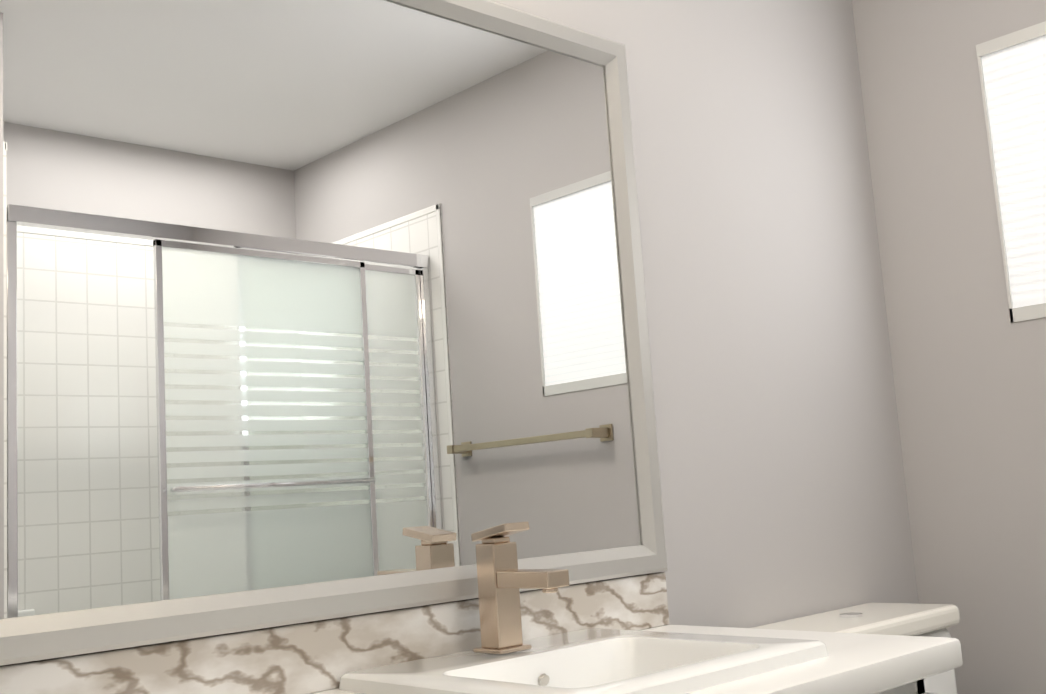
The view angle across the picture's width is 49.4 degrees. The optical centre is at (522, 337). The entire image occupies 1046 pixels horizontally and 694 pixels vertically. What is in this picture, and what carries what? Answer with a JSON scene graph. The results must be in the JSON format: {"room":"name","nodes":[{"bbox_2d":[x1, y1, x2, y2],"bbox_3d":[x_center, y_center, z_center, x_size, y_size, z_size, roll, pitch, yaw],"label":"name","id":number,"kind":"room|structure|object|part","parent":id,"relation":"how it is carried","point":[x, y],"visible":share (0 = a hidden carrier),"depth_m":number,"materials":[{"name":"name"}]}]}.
{"room":"bathroom","nodes":[
{"label":"bathroom","id":0,"kind":"room"},
{"bbox_2d":[491,0,918,627],"bbox_3d":[-0.679,0.060,1.296,4.360,2.440,0.120,4,-11,-43],"label":"wall","id":1,"kind":"structure","parent":0,"point":[783,484],"depth_m":2.34,"materials":[{"name":"grey paint"}]},
{"bbox_2d":[0,0,667,665],"bbox_3d":[-0.324,-0.102,1.557,1.470,0.963,0.027,4,-11,-43],"label":"mirror glass","id":2,"kind":"object","parent":1,"relation":"attached to","point":[312,310],"visible":0.97,"depth_m":1.57,"materials":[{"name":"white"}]},
{"bbox_2d":[0,572,669,693],"bbox_3d":[-0.374,0.415,1.411,1.692,0.090,0.018,4,-11,-43],"label":"backsplash","id":3,"kind":"structure","parent":1,"relation":"attached to","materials":[{"name":"stone"}]},
{"bbox_2d":[852,0,1045,693],"bbox_3d":[1.789,-0.037,1.762,0.120,2.440,2.820,4,-11,-43],"label":"wall","id":4,"kind":"structure","parent":0,"point":[968,357],"depth_m":2.55,"materials":[{"name":"grey paint"}]},
{"bbox_2d":[976,21,1045,322],"bbox_3d":[1.381,-0.407,2.210,0.104,0.630,0.910,4,-11,-43],"label":"window","id":5,"kind":"structure","parent":4,"relation":"in","point":[1015,81],"depth_m":2.47,"materials":[{"name":"white paint"}]},
{"bbox_3d":[1.355,-0.409,2.187,0.034,0.630,0.910,4,-11,-43],"label":"window blind rails","id":6,"kind":"part","parent":5,"relation":"part of","materials":[{"name":"white plastic"}]},
{"bbox_3d":[0.318,1.118,0.146,4.360,0.100,2.820,4,-11,-43],"label":"floor","id":7,"kind":"structure","parent":0,"visible":0},
{"bbox_2d":[753,603,959,693],"bbox_3d":[0.842,0.888,1.960,0.476,0.789,0.734,4,-11,-43],"label":"toilet","id":8,"kind":"object","parent":7,"relation":"on","point":[924,620],"visible":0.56,"depth_m":2.20,"materials":[{"name":"white ceramic"}]},
{"bbox_3d":[0.639,0.562,2.202,0.476,0.041,0.206,4,-11,-43],"label":"tank lid","id":9,"kind":"part","parent":8,"relation":"part of","materials":[{"name":"white ceramic"}]},
{"bbox_2d":[840,657,962,693],"bbox_3d":[-0.169,0.845,1.145,1.664,0.780,0.554,4,-11,-43],"label":"bathroom vanity","id":10,"kind":"object","parent":7,"relation":"on","point":[911,683],"depth_m":1.52,"materials":[{"name":"white"}]},
{"bbox_2d":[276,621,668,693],"bbox_3d":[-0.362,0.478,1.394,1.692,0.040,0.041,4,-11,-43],"label":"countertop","id":11,"kind":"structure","parent":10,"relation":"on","point":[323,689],"depth_m":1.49,"materials":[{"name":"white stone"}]},
{"bbox_2d":[672,625,961,693],"bbox_3d":[-0.177,0.438,1.198,1.692,0.040,0.504,4,-11,-43],"label":"countertop","id":12,"kind":"structure","parent":10,"relation":"on","point":[862,659],"depth_m":1.46,"materials":[{"name":"white stone"}]},
{"bbox_2d":[328,621,839,693],"bbox_3d":[0.084,0.474,1.504,0.490,0.100,0.445,4,-11,-43],"label":"sink","id":13,"kind":"object","parent":12,"relation":"in","point":[577,659],"depth_m":1.55,"materials":[{"name":"white ceramic"}]},
{"bbox_2d":[468,521,571,648],"bbox_3d":[-0.003,0.353,1.607,0.060,0.180,0.155,4,-11,-43],"label":"faucet","id":14,"kind":"object","parent":13,"relation":"on","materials":[{"name":"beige metal"}]}
]}

